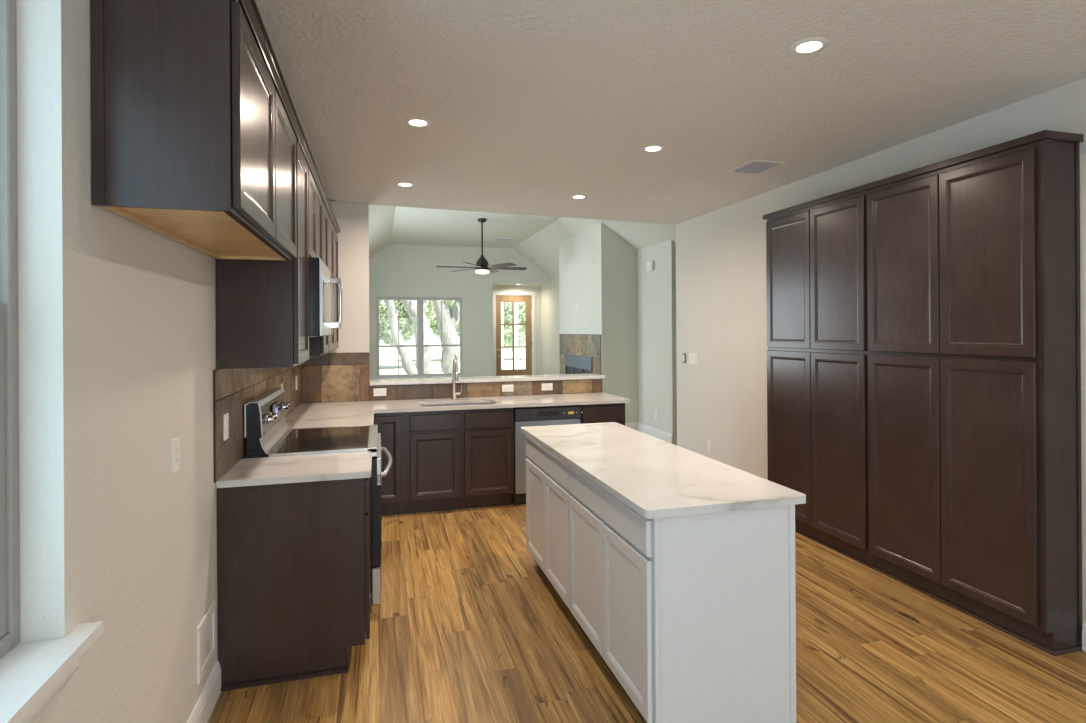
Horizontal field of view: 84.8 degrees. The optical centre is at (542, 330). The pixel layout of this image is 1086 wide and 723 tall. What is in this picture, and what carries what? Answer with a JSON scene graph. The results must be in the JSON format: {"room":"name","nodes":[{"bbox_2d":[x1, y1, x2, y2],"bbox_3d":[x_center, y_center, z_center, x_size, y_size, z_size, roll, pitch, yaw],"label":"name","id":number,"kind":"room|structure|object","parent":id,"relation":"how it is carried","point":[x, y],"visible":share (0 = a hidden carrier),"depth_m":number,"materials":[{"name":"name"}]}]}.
{"room":"kitchen","nodes":[
{"label":"kitchen","id":0,"kind":"room"},
{"bbox_2d":[0,0,245,722],"bbox_3d":[-1.097,0.185,1.148,0.138,2.758,9.000,0,0,-16],"label":"wall","id":1,"kind":"structure","parent":0,"point":[117,314],"depth_m":1.52,"materials":[{"name":"paint"}]},
{"bbox_2d":[0,0,19,658],"bbox_3d":[-0.987,-0.104,0.606,0.048,1.585,1.455,0,0,-16],"label":"window","id":2,"kind":"structure","parent":1,"relation":"in","point":[9,365],"depth_m":1.28,"materials":[{"name":"grey plastic"}]},
{"bbox_2d":[0,621,103,722],"bbox_3d":[-0.895,0.735,0.632,0.132,0.093,1.580,0,0,-16],"label":"window sill","id":3,"kind":"structure","parent":1,"relation":"attached to","point":[32,674],"depth_m":1.22,"materials":[{"name":"white wood"}]},
{"bbox_2d":[171,437,179,473],"bbox_3d":[-1.274,0.431,2.065,0.008,0.116,0.072,0,0,-16],"label":"wall outlet","id":4,"kind":"object","parent":1,"relation":"attached to","point":[175,443],"visible":1,"depth_m":2.05,"materials":[{"name":"white plastic"}]},
{"bbox_2d":[175,444,178,465],"bbox_3d":[-1.272,0.431,2.065,0.003,0.068,0.034,0,0,-16],"label":"receptacle","id":5,"kind":"object","parent":4,"relation":"attached to","point":[176,445],"depth_m":2.06,"materials":[{"name":"white plastic"}]},
{"bbox_2d":[90,0,296,260],"bbox_3d":[-1.112,-0.600,2.071,0.331,0.576,1.161,0,0,-16],"label":"upper cabinet","id":6,"kind":"object","parent":1,"relation":"attached to","point":[193,138],"visible":1,"depth_m":1.54,"materials":[{"name":"brown wood"}]},
{"bbox_2d":[234,0,340,233],"bbox_3d":[-1.485,-0.904,3.450,0.352,0.036,4.106,0,0,-16],"label":"crown molding","id":7,"kind":"structure","parent":6,"relation":"attached to","point":[250,9],"depth_m":2.21,"materials":[{"name":"brown wood"}]},
{"bbox_2d":[187,661,220,722],"bbox_3d":[-0.636,1.494,-0.196,0.016,0.134,5.768,0,0,-16],"label":"baseboard","id":8,"kind":"structure","parent":1,"relation":"attached to","point":[204,706],"depth_m":2.40,"materials":[{"name":"white wood"}]},
{"bbox_2d":[197,600,215,683],"bbox_3d":[-1.367,1.259,2.418,0.009,0.218,0.245,0,0,-16],"label":"wall box","id":9,"kind":"object","parent":1,"relation":"attached to","point":[206,630],"visible":1,"depth_m":2.40,"materials":[{"name":"white plastic"}]},
{"bbox_2d":[213,364,300,482],"bbox_3d":[-1.799,0.412,3.960,0.010,0.484,2.935,0,0,-16],"label":"tile backsplash","id":10,"kind":"structure","parent":1,"relation":"attached to","point":[232,388],"depth_m":2.94,"materials":[{"name":"tile"}]},
{"bbox_2d":[223,413,228,440],"bbox_3d":[-1.441,0.436,2.704,0.008,0.116,0.072,0,0,-16],"label":"wall outlet","id":11,"kind":"object","parent":10,"relation":"attached to","point":[225,416],"visible":1,"depth_m":2.69,"materials":[{"name":"white plastic"}]},
{"bbox_2d":[226,419,227,434],"bbox_3d":[-1.438,0.436,2.705,0.003,0.068,0.034,0,0,-16],"label":"receptacle","id":12,"kind":"object","parent":11,"relation":"attached to","point":[226,419],"depth_m":2.70,"materials":[{"name":"white plastic"}]},
{"bbox_2d":[216,139,308,368],"bbox_3d":[-1.328,-0.360,2.856,0.331,1.052,0.465,0,0,-16],"label":"upper cabinet","id":13,"kind":"object","parent":1,"relation":"attached to","point":[262,307],"visible":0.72,"depth_m":2.65,"materials":[{"name":"brown wood"}]},
{"bbox_2d":[308,167,322,260],"bbox_3d":[-1.505,-0.637,3.486,0.331,0.497,0.838,0,0,-16],"label":"upper cabinet","id":14,"kind":"object","parent":1,"relation":"attached to","point":[315,212],"visible":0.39,"depth_m":3.47,"materials":[{"name":"brown wood"}]},
{"bbox_2d":[309,257,341,336],"bbox_3d":[-1.439,-0.176,3.507,0.463,0.422,0.832,0,0,-16],"label":"microwave","id":15,"kind":"object","parent":14,"relation":"attached to","point":[321,281],"visible":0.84,"depth_m":3.16,"materials":[{"name":"silver metal"}]},
{"bbox_2d":[309,201,328,355],"bbox_3d":[-1.674,-0.358,4.101,0.331,1.052,0.435,0,0,-16],"label":"upper cabinet","id":16,"kind":"object","parent":1,"relation":"attached to","point":[318,346],"visible":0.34,"depth_m":3.99,"materials":[{"name":"brown wood"}]},
{"bbox_2d":[326,214,338,352],"bbox_3d":[-1.887,-0.357,4.869,0.331,1.052,1.155,0,0,-16],"label":"upper cabinet","id":17,"kind":"object","parent":1,"relation":"attached to","point":[332,235],"visible":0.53,"depth_m":4.93,"materials":[{"name":"brown wood"}]},
{"bbox_2d":[301,202,602,402],"bbox_3d":[-0.813,0.184,5.831,2.935,2.756,0.118,0,0,-16],"label":"wall","id":18,"kind":"structure","parent":0,"point":[352,219],"depth_m":5.51,"materials":[{"name":"paint"}]},
{"bbox_2d":[301,352,601,402],"bbox_3d":[-0.786,0.422,5.771,2.908,0.452,0.010,0,0,-16],"label":"tile backsplash","id":19,"kind":"structure","parent":18,"relation":"attached to","point":[328,377],"depth_m":5.53,"materials":[{"name":"tile"}]},
{"bbox_2d":[374,388,385,395],"bbox_3d":[-1.524,0.575,5.556,0.116,0.072,0.008,0,0,-16],"label":"wall outlet","id":20,"kind":"object","parent":19,"relation":"attached to","point":[378,391],"visible":1,"depth_m":5.55,"materials":[{"name":"white plastic"}]},
{"bbox_2d":[502,384,513,391],"bbox_3d":[-0.348,0.568,5.882,0.116,0.072,0.008,0,0,-16],"label":"wall outlet","id":21,"kind":"object","parent":19,"relation":"attached to","point":[509,387],"visible":1,"depth_m":5.88,"materials":[{"name":"white plastic"}]},
{"bbox_2d":[541,383,552,390],"bbox_3d":[0.042,0.565,5.991,0.116,0.072,0.008,0,0,-16],"label":"wall outlet","id":22,"kind":"object","parent":19,"relation":"attached to","point":[544,386],"visible":1,"depth_m":5.99,"materials":[{"name":"white plastic"}]},
{"bbox_2d":[370,373,604,385],"bbox_3d":[-0.524,0.485,5.980,2.338,0.034,0.315,0,0,-16],"label":"bar","id":23,"kind":"object","parent":18,"relation":"on","point":[405,381],"visible":0.98,"depth_m":5.87,"materials":[{"name":"white stone"}]},
{"bbox_2d":[369,244,550,378],"bbox_3d":[-2.083,-0.150,13.194,4.790,3.440,0.140,0,0,-16],"label":"wall","id":24,"kind":"structure","parent":0,"point":[396,270],"depth_m":13.19,"materials":[{"name":"paint"}]},
{"bbox_2d":[376,297,463,378],"bbox_3d":[-2.679,0.143,12.992,1.900,1.762,0.130,0,0,-16],"label":"window","id":25,"kind":"structure","parent":24,"relation":"in","point":[420,347],"depth_m":13.00,"materials":[{"name":"glass"},{"name":"grey vinyl"}]},
{"bbox_2d":[493,285,540,374],"bbox_3d":[-0.679,0.232,14.113,1.498,2.660,0.880,0,0,-16],"label":"wall","id":26,"kind":"structure","parent":0,"point":[537,289],"depth_m":14.59,"materials":[{"name":"paint"}]},
{"bbox_2d":[496,295,531,375],"bbox_3d":[-0.698,0.343,14.448,0.900,2.418,0.123,0,0,-16],"label":"door","id":27,"kind":"structure","parent":26,"relation":"in","point":[499,298],"depth_m":14.47,"materials":[{"name":"brown wood"}]},
{"bbox_2d":[493,291,535,375],"bbox_3d":[-0.697,0.304,14.430,1.057,2.515,0.018,0,0,-16],"label":"door frame","id":28,"kind":"structure","parent":26,"relation":"attached to","point":[495,293],"depth_m":14.42,"materials":[{"name":"white wood"}]},
{"bbox_2d":[492,283,545,285],"bbox_3d":[-0.654,-1.139,14.122,1.528,0.080,0.880,0,0,-16],"label":"ceiling","id":29,"kind":"structure","parent":0,"point":[507,284],"depth_m":14.09,"materials":[{"name":"paint"}]},
{"bbox_2d":[369,205,675,276],"bbox_3d":[-1.048,-1.527,9.571,4.860,0.898,7.600,0,0,-16],"label":"ceiling","id":30,"kind":"structure","parent":0,"point":[537,239],"depth_m":10.54,"materials":[{"name":"paint"}]},
{"bbox_2d":[436,218,526,273],"bbox_3d":[-1.020,-1.420,9.973,1.532,0.912,1.396,0,0,-16],"label":"ceiling fan","id":31,"kind":"object","parent":30,"relation":"hanging from","point":[483,267],"visible":1,"depth_m":9.91,"materials":[{"name":"black metal"}]},
{"bbox_2d":[491,238,511,240],"bbox_3d":[-0.849,-1.871,12.170,0.400,0.012,0.260,0,0,-16],"label":"ceiling vent","id":32,"kind":"object","parent":30,"relation":"in","point":[502,239],"visible":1,"depth_m":12.15,"materials":[{"name":"metal"}]},
{"bbox_2d":[559,222,637,422],"bbox_3d":[0.887,-0.051,10.168,0.592,3.207,2.180,0,0,-16],"label":"wall","id":33,"kind":"structure","parent":0,"point":[598,268],"depth_m":9.17,"materials":[{"name":"paint"}]},
{"bbox_2d":[559,334,601,374],"bbox_3d":[0.601,0.739,10.087,0.012,1.360,2.140,0,0,-16],"label":"fireplace surround","id":34,"kind":"object","parent":33,"relation":"attached to","point":[589,345],"visible":0.62,"depth_m":9.86,"materials":[{"name":"stone"}]},
{"bbox_2d":[564,354,591,373],"bbox_3d":[0.592,0.919,10.090,0.030,0.995,1.402,0,0,-16],"label":"fireplace","id":35,"kind":"object","parent":34,"relation":"attached to","point":[574,364],"visible":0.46,"depth_m":10.07,"materials":[{"name":"black metal"}]},
{"bbox_2d":[625,422,672,443],"bbox_3d":[1.038,1.484,9.626,0.606,0.134,3.300,0,0,-16],"label":"baseboard","id":36,"kind":"structure","parent":33,"relation":"attached to","point":[668,437],"depth_m":8.71,"materials":[{"name":"white wood"}]},
{"bbox_2d":[541,239,676,443],"bbox_3d":[0.901,0.144,11.443,0.120,2.816,6.870,0,0,-16],"label":"wall","id":37,"kind":"structure","parent":0,"point":[656,289],"depth_m":8.67,"materials":[{"name":"paint"}]},
{"bbox_2d":[646,261,653,270],"bbox_3d":[1.570,-0.947,8.694,0.050,0.140,0.170,0,0,-16],"label":"door chime","id":38,"kind":"object","parent":37,"relation":"attached to","point":[650,264],"visible":1,"depth_m":8.65,"materials":[{"name":"white plastic"}]},
{"bbox_2d":[207,444,1085,722],"bbox_3d":[0.782,1.603,6.000,6.500,0.100,17.350,0,0,-16],"label":"floor","id":39,"kind":"structure","parent":0,"point":[467,626],"depth_m":2.83,"materials":[{"name":"wood"}]},
{"bbox_2d":[217,478,370,690],"bbox_3d":[-1.171,1.123,2.889,0.634,0.883,0.481,0,0,-16],"label":"base cabinet","id":40,"kind":"object","parent":39,"relation":"on","point":[294,559],"visible":0.84,"depth_m":2.67,"materials":[{"name":"brown wood"}]},
{"bbox_2d":[216,451,371,487],"bbox_3d":[-1.169,0.666,2.890,0.646,0.030,0.484,0,0,-16],"label":"countertop","id":41,"kind":"structure","parent":40,"relation":"on","point":[350,465],"depth_m":2.79,"materials":[{"name":"white stone"}]},
{"bbox_2d":[244,387,391,611],"bbox_3d":[-1.281,0.966,3.549,0.743,1.199,0.842,0,0,-16],"label":"electric range","id":42,"kind":"object","parent":39,"relation":"on","point":[268,433],"visible":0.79,"depth_m":3.23,"materials":[{"name":"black metal"}]},
{"bbox_2d":[272,426,368,452],"bbox_3d":[-1.295,0.650,3.547,0.485,0.021,0.816,0,0,-16],"label":"cooktop","id":43,"kind":"object","parent":42,"relation":"in","point":[337,439],"depth_m":3.46,"materials":[{"name":"black glass"}]},
{"bbox_2d":[374,412,405,515],"bbox_3d":[-1.366,1.124,5.279,0.265,0.883,0.640,0,0,-16],"label":"base cabinet","id":44,"kind":"object","parent":39,"relation":"on","point":[391,426],"visible":0.69,"depth_m":4.99,"materials":[{"name":"brown wood"}]},
{"bbox_2d":[406,408,513,513],"bbox_3d":[-0.789,1.121,5.439,0.932,0.883,0.640,0,0,-16],"label":"base cabinet","id":45,"kind":"object","parent":39,"relation":"on","point":[456,459],"visible":0.88,"depth_m":5.15,"materials":[{"name":"brown wood"}]},
{"bbox_2d":[513,405,579,504],"bbox_3d":[-0.029,1.124,5.645,0.632,0.868,0.650,0,0,-16],"label":"dishwasher","id":46,"kind":"object","parent":39,"relation":"on","point":[566,414],"visible":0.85,"depth_m":5.30,"materials":[{"name":"silver metal"}]},
{"bbox_2d":[579,403,624,425],"bbox_3d":[0.478,1.113,5.791,0.444,0.883,0.640,0,0,-16],"label":"base cabinet","id":47,"kind":"object","parent":39,"relation":"on","point":[614,412],"visible":0.24,"depth_m":5.48,"materials":[{"name":"brown wood"}]},
{"bbox_2d":[526,436,795,722],"bbox_3d":[0.435,1.113,3.140,0.623,0.883,1.898,0,0,-16],"label":"kitchen island","id":48,"kind":"object","parent":39,"relation":"on","point":[694,616],"visible":0.77,"depth_m":2.27,"materials":[{"name":"white wood"}]},
{"bbox_2d":[521,422,805,518],"bbox_3d":[0.437,0.656,3.144,0.684,0.030,1.943,0,0,-16],"label":"island countertop","id":49,"kind":"structure","parent":48,"relation":"on","point":[654,477],"depth_m":2.66,"materials":[{"name":"white stone"}]},
{"bbox_2d":[766,190,875,569],"bbox_3d":[2.065,0.319,4.360,0.253,2.452,1.029,0,0,-16],"label":"pantry cabinet","id":50,"kind":"object","parent":39,"relation":"on","point":[817,285],"visible":0.83,"depth_m":4.21,"materials":[{"name":"brown wood"}]},
{"bbox_2d":[867,139,1081,655],"bbox_3d":[2.345,0.317,3.350,0.253,2.452,1.063,0,0,-16],"label":"pantry cabinet","id":51,"kind":"object","parent":39,"relation":"on","point":[973,266],"visible":1,"depth_m":3.10,"materials":[{"name":"brown wood"}]},
{"bbox_2d":[763,130,1083,219],"bbox_3d":[2.198,-0.926,3.853,0.252,0.036,2.128,0,0,-16],"label":"crown molding","id":52,"kind":"structure","parent":51,"relation":"attached to","point":[1045,134],"depth_m":3.28,"materials":[{"name":"brown wood"}]},
{"bbox_3d":[-1.675,1.126,4.704,0.635,0.883,1.583,0,0,-16],"label":"base cabinet","id":53,"kind":"object","parent":39,"relation":"on","visible":0},
{"bbox_2d":[285,392,630,427],"bbox_3d":[-0.568,0.662,5.012,2.940,0.030,1.587,0,0,-16],"label":"countertop","id":54,"kind":"structure","parent":53,"relation":"on","point":[354,413],"depth_m":5.19,"materials":[{"name":"white stone"}]},
{"bbox_2d":[451,356,461,398],"bbox_3d":[-0.797,0.439,5.551,0.105,0.418,0.251,0,0,-16],"label":"faucet","id":55,"kind":"object","parent":54,"relation":"on","point":[455,377],"visible":1,"depth_m":5.62,"materials":[{"name":"silver metal"}]},
{"bbox_2d":[421,403,492,405],"bbox_3d":[-0.767,0.770,5.348,0.709,0.184,0.395,0,0,-16],"label":"sink","id":56,"kind":"object","parent":54,"relation":"in","point":[462,403],"visible":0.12,"depth_m":5.53,"materials":[{"name":"silver metal"}]},
{"bbox_2d":[255,0,1085,224],"bbox_3d":[0.829,-1.251,1.807,4.220,0.090,9.235,0,0,-16],"label":"ceiling","id":57,"kind":"structure","parent":0,"point":[531,106],"depth_m":2.92,"materials":[{"name":"paint"}]},
{"bbox_2d":[395,182,414,186],"bbox_3d":[-1.123,-1.190,4.835,0.156,0.006,0.156,0,0,-16],"label":"recessed light","id":58,"kind":"object","parent":57,"relation":"in","point":[403,184],"visible":1,"depth_m":4.83,"materials":[{"name":"white plastic"}]},
{"bbox_2d":[404,117,431,126],"bbox_3d":[-0.716,-1.193,3.405,0.156,0.006,0.156,0,0,-16],"label":"recessed light","id":59,"kind":"object","parent":57,"relation":"in","point":[413,121],"visible":1,"depth_m":3.40,"materials":[{"name":"white plastic"}]},
{"bbox_2d":[570,195,587,198],"bbox_3d":[0.322,-1.199,5.323,0.156,0.006,0.156,0,0,-16],"label":"recessed light","id":60,"kind":"object","parent":57,"relation":"in","point":[572,196],"visible":1,"depth_m":5.31,"materials":[{"name":"white plastic"}]},
{"bbox_2d":[641,144,664,151],"bbox_3d":[0.726,-1.202,3.919,0.156,0.006,0.156,0,0,-16],"label":"recessed light","id":61,"kind":"object","parent":57,"relation":"in","point":[649,148],"visible":1,"depth_m":3.92,"materials":[{"name":"white plastic"}]},
{"bbox_2d":[727,159,785,174],"bbox_3d":[1.568,-1.204,4.381,0.270,0.012,0.330,0,0,-16],"label":"ceiling vent","id":62,"kind":"object","parent":57,"relation":"in","point":[755,166],"visible":1,"depth_m":4.35,"materials":[{"name":"metal"}]},
{"bbox_2d":[789,37,828,54],"bbox_3d":[1.128,-1.204,2.520,0.156,0.006,0.156,0,0,-16],"label":"recessed light","id":63,"kind":"object","parent":57,"relation":"in","point":[812,45],"visible":1,"depth_m":2.51,"materials":[{"name":"white plastic"}]},
{"bbox_2d":[676,78,1085,626],"bbox_3d":[2.815,0.161,2.354,0.118,2.758,9.230,0,0,-16],"label":"wall","id":64,"kind":"structure","parent":0,"point":[721,300],"depth_m":5.46,"materials":[{"name":"paint"}]},
{"bbox_2d":[683,353,685,362],"bbox_3d":[1.568,0.303,6.589,0.020,0.110,0.050,0,0,-16],"label":"wall control","id":65,"kind":"object","parent":64,"relation":"attached to","point":[684,354],"visible":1,"depth_m":6.57,"materials":[{"name":"grey plastic"}]},
{"bbox_2d":[689,353,696,363],"bbox_3d":[1.619,0.301,6.422,0.010,0.118,0.165,0,0,-16],"label":"light switch","id":66,"kind":"object","parent":64,"relation":"attached to","point":[692,356],"visible":1,"depth_m":6.41,"materials":[{"name":"white plastic"}]},
{"bbox_2d":[707,440,710,451],"bbox_3d":[1.710,1.186,6.117,0.008,0.116,0.072,0,0,-16],"label":"wall outlet","id":67,"kind":"object","parent":64,"relation":"attached to","point":[708,441],"visible":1,"depth_m":6.11,"materials":[{"name":"white plastic"}]},
{"bbox_2d":[1082,622,1085,651],"bbox_3d":[2.732,1.474,2.432,0.016,0.134,9.030,0,0,-16],"label":"baseboard","id":68,"kind":"structure","parent":64,"relation":"attached to","point":[1084,623],"depth_m":2.86,"materials":[{"name":"white wood"}]},
{"bbox_3d":[0.220,1.641,16.062,5.000,0.130,2.360,0,0,-16],"label":"floor","id":69,"kind":"structure","parent":0,"visible":0},
{"bbox_2d":[501,302,503,369],"bbox_3d":[-1.181,0.225,16.589,0.200,2.720,0.200,0,0,-16],"label":"porch post","id":70,"kind":"object","parent":69,"relation":"on","point":[502,321],"visible":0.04,"depth_m":16.53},
{"bbox_2d":[514,302,517,368],"bbox_3d":[-0.776,0.222,16.701,0.200,2.720,0.200,0,0,-16],"label":"porch post","id":71,"kind":"object","parent":69,"relation":"on","point":[515,303],"visible":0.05,"depth_m":16.63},
{"label":"outside","id":72,"kind":"structure","parent":0,"visible":0},
{"bbox_2d":[379,342,524,374],"bbox_3d":[-9.118,1.913,51.557,90.000,0.300,75.760,0,0,-16],"label":"ground","id":73,"kind":"structure","parent":72,"point":[388,356],"depth_m":37.69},
{"bbox_2d":[388,368,406,374],"bbox_3d":[-4.154,1.444,17.110,1.123,0.732,0.682,0,0,-16],"label":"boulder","id":74,"kind":"object","parent":73,"relation":"on","point":[395,371],"visible":0.07,"depth_m":16.98,"materials":[{"name":"stone"}]},
{"bbox_2d":[379,300,416,373],"bbox_3d":[-5.188,-0.826,17.370,2.358,5.341,2.688,0,0,38],"label":"tree","id":75,"kind":"object","parent":73,"relation":"on","point":[408,366],"visible":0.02,"depth_m":17.39,"materials":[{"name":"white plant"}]},
{"bbox_2d":[379,300,435,344],"bbox_3d":[-6.932,-0.553,27.266,4.913,4.742,3.096,0,0,-27],"label":"tree","id":76,"kind":"object","parent":73,"relation":"on","point":[406,324],"visible":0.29,"depth_m":26.76,"materials":[{"name":"green plant"}]},
{"bbox_2d":[401,300,432,373],"bbox_3d":[-5.003,-1.099,22.042,3.399,5.990,2.525,0,0,-16],"label":"tree","id":77,"kind":"object","parent":73,"relation":"on","point":[410,306],"visible":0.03,"depth_m":21.99,"materials":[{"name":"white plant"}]},
{"bbox_2d":[432,300,459,372],"bbox_3d":[-2.698,-0.820,19.495,2.053,5.264,2.045,0,0,-16],"label":"tree","id":78,"kind":"object","parent":73,"relation":"on","point":[450,323],"visible":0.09,"depth_m":19.15,"materials":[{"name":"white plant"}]},
{"bbox_2d":[426,300,524,338],"bbox_3d":[-3.731,-0.948,34.436,8.114,5.494,3.888,0,0,-16],"label":"tree","id":79,"kind":"object","parent":73,"relation":"on","point":[507,314],"visible":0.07,"depth_m":33.94,"materials":[{"name":"green plant"}]},
{"bbox_2d":[503,302,524,350],"bbox_3d":[-1.168,-0.148,21.661,1.882,3.838,1.877,0,0,-16],"label":"tree","id":80,"kind":"object","parent":73,"relation":"on","point":[507,337],"visible":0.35,"depth_m":21.52,"materials":[{"name":"green plant"}]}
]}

